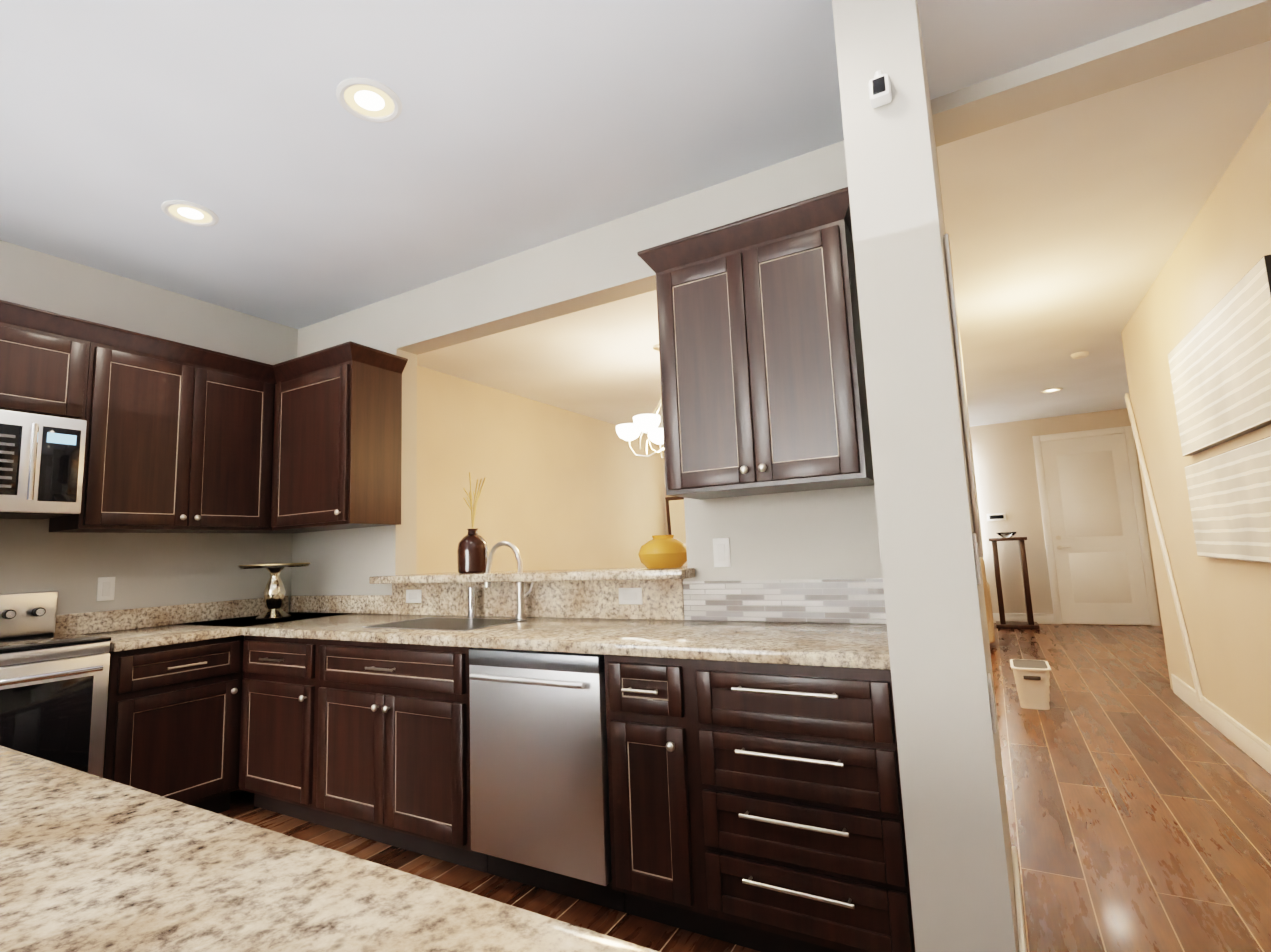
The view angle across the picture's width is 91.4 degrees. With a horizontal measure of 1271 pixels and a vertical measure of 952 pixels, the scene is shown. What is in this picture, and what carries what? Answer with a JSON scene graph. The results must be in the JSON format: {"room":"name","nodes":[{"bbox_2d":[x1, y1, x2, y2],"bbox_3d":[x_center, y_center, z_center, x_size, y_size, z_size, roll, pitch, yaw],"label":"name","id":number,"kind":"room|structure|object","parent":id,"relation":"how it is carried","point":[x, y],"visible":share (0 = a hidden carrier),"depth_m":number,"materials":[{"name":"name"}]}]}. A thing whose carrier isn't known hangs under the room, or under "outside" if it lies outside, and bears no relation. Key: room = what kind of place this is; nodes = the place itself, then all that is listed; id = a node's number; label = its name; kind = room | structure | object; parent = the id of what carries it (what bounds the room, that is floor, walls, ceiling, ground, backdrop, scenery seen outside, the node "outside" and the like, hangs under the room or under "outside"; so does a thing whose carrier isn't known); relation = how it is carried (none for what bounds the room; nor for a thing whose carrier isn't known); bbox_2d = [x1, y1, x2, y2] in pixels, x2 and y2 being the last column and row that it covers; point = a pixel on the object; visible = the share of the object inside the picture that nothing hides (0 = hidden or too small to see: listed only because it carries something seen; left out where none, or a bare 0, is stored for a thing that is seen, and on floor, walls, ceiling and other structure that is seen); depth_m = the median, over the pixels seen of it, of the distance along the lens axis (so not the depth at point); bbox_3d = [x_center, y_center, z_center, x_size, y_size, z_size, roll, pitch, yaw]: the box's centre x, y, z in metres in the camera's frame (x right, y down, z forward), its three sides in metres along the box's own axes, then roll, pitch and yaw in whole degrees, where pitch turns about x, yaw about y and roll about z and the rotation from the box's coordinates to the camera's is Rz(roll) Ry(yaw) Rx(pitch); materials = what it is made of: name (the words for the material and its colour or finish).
{"room":"kitchen","nodes":[
{"label":"kitchen","id":0,"kind":"room"},
{"bbox_2d":[0,240,666,634],"bbox_3d":[-2.980,0.266,2.848,0.150,2.760,13.900,-6,-8,29],"label":"wall","id":1,"kind":"structure","parent":0,"point":[564,490],"depth_m":5.04,"materials":[{"name":"paint"}]},
{"bbox_2d":[0,300,3,310],"bbox_3d":[-2.970,-0.507,2.499,0.347,0.458,0.449,-6,-8,29],"label":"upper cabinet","id":2,"kind":"object","parent":1,"relation":"attached to","point":[1,301],"depth_m":2.63,"materials":[{"name":"brown wood"}]},
{"bbox_2d":[0,303,91,419],"bbox_3d":[-2.807,-0.479,2.783,0.347,0.458,0.449,-6,-8,29],"label":"upper cabinet","id":3,"kind":"object","parent":1,"relation":"attached to","point":[44,355],"depth_m":2.75,"materials":[{"name":"brown wood"}]},
{"bbox_2d":[0,409,86,518],"bbox_3d":[-2.824,-0.055,2.562,0.452,0.429,0.740,-6,-8,29],"label":"over-the-range microwave","id":4,"kind":"object","parent":3,"relation":"attached to","point":[41,465],"visible":1,"depth_m":2.67,"materials":[{"name":"silver metal"}]},
{"bbox_2d":[96,577,114,600],"bbox_3d":[-2.687,0.573,3.148,0.008,0.118,0.072,-6,-8,29],"label":"electrical outlet plate","id":5,"kind":"object","parent":1,"relation":"attached to","point":[105,588],"visible":1,"depth_m":3.13,"materials":[{"name":"white plastic"}]},
{"bbox_2d":[49,322,267,532],"bbox_3d":[-2.444,-0.182,3.316,0.406,0.948,0.878,-6,-8,29],"label":"upper cabinet","id":6,"kind":"object","parent":1,"relation":"attached to","point":[176,441],"depth_m":3.16,"materials":[{"name":"brown wood"}]},
{"bbox_2d":[55,597,290,634],"bbox_3d":[-3.312,0.622,2.001,0.023,0.104,4.476,-6,-8,29],"label":"backsplash","id":7,"kind":"structure","parent":1,"relation":"attached to","point":[100,621],"depth_m":3.32,"materials":[{"name":"beige stone"}]},
{"bbox_2d":[416,535,416,573],"bbox_3d":[-0.546,0.216,3.260,3.690,2.760,0.004,-6,-8,29],"label":"wall","id":8,"kind":"structure","parent":0,"point":[416,554],"depth_m":3.66,"materials":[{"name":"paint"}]},
{"bbox_2d":[457,473,487,573],"bbox_3d":[-0.880,0.248,3.357,0.160,0.546,0.168,-6,-8,29],"label":"vase","id":9,"kind":"object","parent":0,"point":[472,553],"visible":1,"depth_m":3.28,"materials":[{"name":"brown glass"}]},
{"bbox_2d":[291,140,882,623],"bbox_3d":[-0.584,0.210,3.193,3.690,2.760,0.150,-6,-8,29],"label":"wall","id":10,"kind":"structure","parent":0,"point":[823,534],"depth_m":3.00,"materials":[{"name":"paint"}]},
{"bbox_2d":[252,343,403,533],"bbox_3d":[-1.755,-0.179,3.573,0.701,0.948,0.407,-6,-8,29],"label":"upper cabinet","id":11,"kind":"object","parent":10,"relation":"attached to","point":[335,412],"depth_m":3.44,"materials":[{"name":"brown wood"}]},
{"bbox_2d":[406,590,421,602],"bbox_3d":[-1.213,0.658,3.390,0.118,0.072,0.009,-6,-8,29],"label":"electrical outlet plate","id":12,"kind":"object","parent":10,"relation":"attached to","point":[412,596],"depth_m":3.38,"materials":[{"name":"white plastic"}]},
{"bbox_2d":[291,577,686,620],"bbox_3d":[-0.994,0.648,3.280,2.750,0.172,0.022,-6,-8,29],"label":"backsplash","id":13,"kind":"structure","parent":10,"relation":"attached to","point":[664,599],"depth_m":3.00,"materials":[{"name":"beige stone"}]},
{"bbox_2d":[618,588,642,604],"bbox_3d":[-0.022,0.528,2.725,0.118,0.072,0.009,-6,-8,29],"label":"electrical outlet plate","id":14,"kind":"object","parent":10,"relation":"attached to","point":[632,596],"depth_m":2.72,"materials":[{"name":"white plastic"}]},
{"bbox_2d":[713,538,730,566],"bbox_3d":[0.354,0.316,2.556,0.072,0.118,0.008,-6,-8,29],"label":"electrical outlet plate","id":15,"kind":"object","parent":10,"relation":"attached to","point":[721,554],"depth_m":2.55,"materials":[{"name":"white plastic"}]},
{"bbox_2d":[648,191,873,499],"bbox_3d":[0.485,-0.419,2.356,0.720,0.948,0.347,-6,-8,29],"label":"upper cabinet","id":16,"kind":"object","parent":10,"relation":"attached to","point":[762,373],"depth_m":2.18,"materials":[{"name":"brown wood"}]},
{"bbox_2d":[0,0,1270,433],"bbox_3d":[0.124,-1.354,2.511,6.480,0.120,16.400,-6,-8,29],"label":"ceiling","id":17,"kind":"structure","parent":0,"point":[516,126],"depth_m":2.46,"materials":[{"name":"paint"}]},
{"bbox_2d":[161,200,218,226],"bbox_3d":[-1.988,-1.169,2.771,0.210,0.011,0.210,-6,-8,29],"label":"recessed light","id":18,"kind":"object","parent":17,"relation":"in","point":[180,211],"visible":1,"depth_m":2.77,"materials":[{"name":"white plastic"}]},
{"bbox_2d":[336,77,401,122],"bbox_3d":[-0.917,-1.291,2.139,0.210,0.011,0.210,-6,-8,29],"label":"recessed light","id":19,"kind":"object","parent":17,"relation":"in","point":[384,105],"visible":1,"depth_m":2.13,"materials":[{"name":"white plastic"}]},
{"bbox_2d":[616,344,663,458],"bbox_3d":[0.204,-0.585,4.773,0.742,0.866,0.718,-6,-8,29],"label":"dining chandelier","id":20,"kind":"object","parent":17,"relation":"hanging from","point":[648,424],"visible":0.4,"depth_m":4.74,"materials":[{"name":"white glass"}]},
{"bbox_2d":[1040,388,1062,392],"bbox_3d":[4.597,-0.943,6.853,0.210,0.011,0.210,-6,-8,29],"label":"recessed light","id":21,"kind":"object","parent":17,"relation":"in","point":[1051,390],"visible":1,"depth_m":6.86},
{"bbox_2d":[1071,351,1088,358],"bbox_3d":[3.945,-1.069,5.504,0.136,0.035,0.136,-6,-8,29],"label":"smoke detector","id":22,"kind":"object","parent":17,"relation":"attached to","point":[1080,355],"visible":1,"depth_m":5.47,"materials":[{"name":"white plastic"}]},
{"bbox_2d":[638,535,686,568],"bbox_3d":[0.126,0.338,2.782,0.230,0.146,0.230,-6,-8,29],"label":"vase","id":23,"kind":"object","parent":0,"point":[661,551],"visible":0.98,"depth_m":2.70,"materials":[{"name":"yellow ceramic"}]},
{"bbox_2d":[662,444,674,534],"bbox_3d":[1.770,0.703,8.041,2.980,2.760,0.150,-6,-8,29],"label":"wall","id":24,"kind":"structure","parent":0,"point":[665,493],"depth_m":8.75,"materials":[{"name":"paint"}]},
{"bbox_2d":[218,623,1270,951],"bbox_3d":[0.241,1.502,2.163,6.480,0.120,16.400,-6,-8,29],"label":"floor","id":25,"kind":"structure","parent":0,"point":[1138,795],"depth_m":2.57,"materials":[{"name":"brown wood"}]},
{"bbox_2d":[0,591,110,776],"bbox_3d":[-2.638,1.031,2.394,0.724,1.105,0.756,-6,-8,29],"label":"range","id":26,"kind":"object","parent":25,"relation":"on","point":[53,695],"visible":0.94,"depth_m":2.48,"materials":[{"name":"silver metal"}]},
{"bbox_2d":[103,633,234,812],"bbox_3d":[-2.317,1.218,2.964,0.705,0.845,0.545,-6,-8,29],"label":"base cabinet","id":27,"kind":"object","parent":25,"relation":"on","point":[168,734],"depth_m":2.81,"materials":[{"name":"black wood"}]},
{"bbox_2d":[75,625,238,648],"bbox_3d":[-2.207,0.808,3.294,0.653,0.040,1.165,-6,-8,29],"label":"countertop","id":28,"kind":"structure","parent":27,"relation":"on","point":[153,634],"depth_m":2.96,"materials":[{"name":"beige stone"}]},
{"bbox_2d":[227,633,314,821],"bbox_3d":[-1.556,1.210,3.152,0.610,0.845,0.702,-6,-8,29],"label":"base cabinet","id":29,"kind":"object","parent":25,"relation":"on","point":[275,672],"depth_m":2.93,"materials":[{"name":"black wood"}]},
{"bbox_2d":[0,746,658,951],"bbox_3d":[-0.943,0.838,0.467,1.955,0.885,0.858,-6,-8,29],"label":"kitchen island","id":30,"kind":"object","parent":25,"relation":"on","point":[89,862],"visible":1,"depth_m":0.57,"materials":[{"name":"granite"},{"name":"espresso wood"}]},
{"bbox_2d":[311,641,466,866],"bbox_3d":[-0.875,1.140,2.808,0.921,0.845,0.639,-6,-8,29],"label":"base cabinet","id":31,"kind":"object","parent":25,"relation":"on","point":[389,722],"depth_m":2.52,"materials":[{"name":"black wood"}]},
{"bbox_2d":[463,649,634,914],"bbox_3d":[-0.204,1.067,2.433,0.775,0.845,0.639,-6,-8,29],"label":"dishwasher","id":32,"kind":"object","parent":25,"relation":"on","point":[549,794],"depth_m":2.13,"materials":[{"name":"silver metal"}]},
{"bbox_2d":[623,657,702,934],"bbox_3d":[0.199,1.023,2.208,0.307,0.845,0.639,-6,-8,29],"label":"base cabinet","id":33,"kind":"object","parent":25,"relation":"on","point":[660,743],"depth_m":1.93,"materials":[{"name":"black wood"}]},
{"bbox_2d":[691,661,914,951],"bbox_3d":[0.595,0.979,1.986,0.605,0.845,0.639,-6,-8,29],"label":"base cabinet","id":34,"kind":"object","parent":25,"relation":"on","point":[717,759],"depth_m":1.71,"materials":[{"name":"black wood"}]},
{"bbox_2d":[187,613,890,672],"bbox_3d":[-0.763,0.686,2.781,3.684,0.040,0.652,-6,-8,29],"label":"countertop","id":35,"kind":"structure","parent":34,"relation":"on","point":[809,644],"depth_m":2.25,"materials":[{"name":"beige stone"}]},
{"bbox_2d":[238,563,310,619],"bbox_3d":[-2.055,0.655,3.531,0.358,0.306,0.358,-6,-8,29],"label":"cake stand","id":36,"kind":"object","parent":35,"relation":"on","point":[274,592],"visible":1,"depth_m":3.49,"materials":[{"name":"silver metal"}]},
{"bbox_2d":[980,557,994,650],"bbox_3d":[3.512,1.392,6.989,0.860,0.998,1.077,-6,-8,29],"label":"armchair","id":37,"kind":"object","parent":25,"relation":"on","point":[989,612],"visible":0.19,"depth_m":6.43,"materials":[{"name":"fabric"}]},
{"bbox_2d":[989,532,1039,629],"bbox_3d":[4.940,1.356,8.141,0.470,1.231,0.400,-6,-8,29],"label":"pedestal table","id":38,"kind":"object","parent":25,"relation":"on","point":[1002,623],"visible":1,"depth_m":8.01,"materials":[{"name":"brown wood"}]},
{"bbox_2d":[1010,659,1050,709],"bbox_3d":[2.798,1.467,4.378,0.236,0.276,0.366,-6,-8,29],"label":"basket","id":39,"kind":"object","parent":25,"relation":"on","point":[1032,678],"visible":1,"depth_m":4.25,"materials":[{"name":"white plastic"}]},
{"bbox_3d":[0.899,1.699,8.061,1.160,0.860,0.475,-6,-8,29],"label":"buffet","id":40,"kind":"object","parent":25,"relation":"on","visible":0},
{"bbox_2d":[665,496,686,565],"bbox_3d":[0.680,0.795,8.461,0.500,1.048,0.121,-6,-8,29],"label":"leaning mirror","id":41,"kind":"object","parent":40,"relation":"on","point":[675,510],"visible":0.33,"depth_m":8.51,"materials":[{"name":"beige mirror"}]},
{"bbox_2d":[832,0,1018,951],"bbox_3d":[0.852,-0.018,1.803,0.200,2.760,0.720,-6,-8,29],"label":"wall","id":42,"kind":"structure","parent":0,"point":[958,848],"depth_m":1.48,"materials":[{"name":"paint"}]},
{"bbox_2d":[868,70,891,107],"bbox_3d":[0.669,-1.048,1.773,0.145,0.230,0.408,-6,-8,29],"label":"security camera","id":43,"kind":"object","parent":42,"relation":"attached to","point":[879,86],"visible":0.71,"depth_m":1.57,"materials":[{"name":"white plastic"}]},
{"bbox_2d":[943,233,983,556],"bbox_3d":[0.963,-0.242,1.823,0.014,0.960,0.305,-6,-8,29],"label":"picture frame","id":44,"kind":"object","parent":42,"relation":"attached to","point":[964,405],"depth_m":1.70,"materials":[{"name":"silver metal"}]},
{"bbox_2d":[972,533,980,583],"bbox_3d":[0.811,0.195,1.471,0.009,0.118,0.072,-6,-8,29],"label":"light switch","id":45,"kind":"object","parent":42,"relation":"attached to","point":[976,552],"depth_m":1.44,"materials":[{"name":"white plastic"}]},
{"bbox_2d":[988,673,995,732],"bbox_3d":[0.824,0.522,1.431,0.009,0.118,0.072,-6,-8,29],"label":"light switch","id":46,"kind":"object","parent":42,"relation":"attached to","point":[990,685],"depth_m":1.40,"materials":[{"name":"white plastic"}]},
{"bbox_2d":[993,613,1270,951],"bbox_3d":[-0.134,1.420,2.414,5.000,0.135,15.750,-6,-8,29],"label":"baseboard","id":47,"kind":"structure","parent":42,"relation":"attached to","point":[1254,747],"depth_m":3.39,"materials":[{"name":"white wood"}]},
{"bbox_2d":[970,408,1161,625],"bbox_3d":[5.496,0.602,8.470,3.100,2.760,0.150,-6,-8,29],"label":"wall","id":48,"kind":"structure","parent":0,"point":[1005,469],"depth_m":8.53,"materials":[{"name":"paint"}]},
{"bbox_2d":[987,513,1005,520],"bbox_3d":[5.028,0.571,8.637,0.230,0.100,0.021,-6,-8,29],"label":"thermostat","id":49,"kind":"object","parent":48,"relation":"attached to","point":[996,517],"visible":1,"depth_m":8.63,"materials":[{"name":"white plastic"}]},
{"bbox_2d":[1032,426,1159,625],"bbox_3d":[5.961,0.654,8.077,1.090,2.525,0.058,-6,-8,29],"label":"entry door","id":50,"kind":"structure","parent":48,"relation":"in","point":[1096,544],"depth_m":8.07,"materials":[{"name":"white wood"}]},
{"bbox_2d":[936,0,1270,145],"bbox_3d":[1.574,-0.030,1.953,1.310,2.760,0.210,-6,-8,29],"label":"wall","id":51,"kind":"structure","parent":0,"point":[1212,29],"depth_m":2.05,"materials":[{"name":"paint"}]},
{"bbox_2d":[1121,102,1270,745],"bbox_3d":[2.442,-0.172,1.075,1.080,2.760,15.800,-6,-8,29],"label":"wall","id":52,"kind":"structure","parent":0,"point":[1222,249],"depth_m":3.46,"materials":[{"name":"paint"}]},
{"bbox_2d":[1124,393,1202,702],"bbox_3d":[3.740,0.387,4.427,0.020,2.184,0.970,-6,-8,29],"label":"trim","id":53,"kind":"structure","parent":52,"relation":"attached to","point":[1196,682],"depth_m":4.32,"materials":[{"name":"white wood"}]},
{"bbox_2d":[1168,254,1270,456],"bbox_3d":[2.843,-0.487,3.014,0.041,0.620,1.500,-6,-8,29],"label":"picture","id":54,"kind":"object","parent":52,"relation":"attached to","point":[1219,356],"depth_m":2.86,"materials":[{"name":"white plastic"}]},
{"bbox_2d":[1184,436,1270,562],"bbox_3d":[2.869,0.138,2.938,0.041,0.520,1.500,-6,-8,29],"label":"picture","id":55,"kind":"object","parent":52,"relation":"attached to","point":[1229,492],"depth_m":2.96,"materials":[{"name":"white plastic"}]}
]}

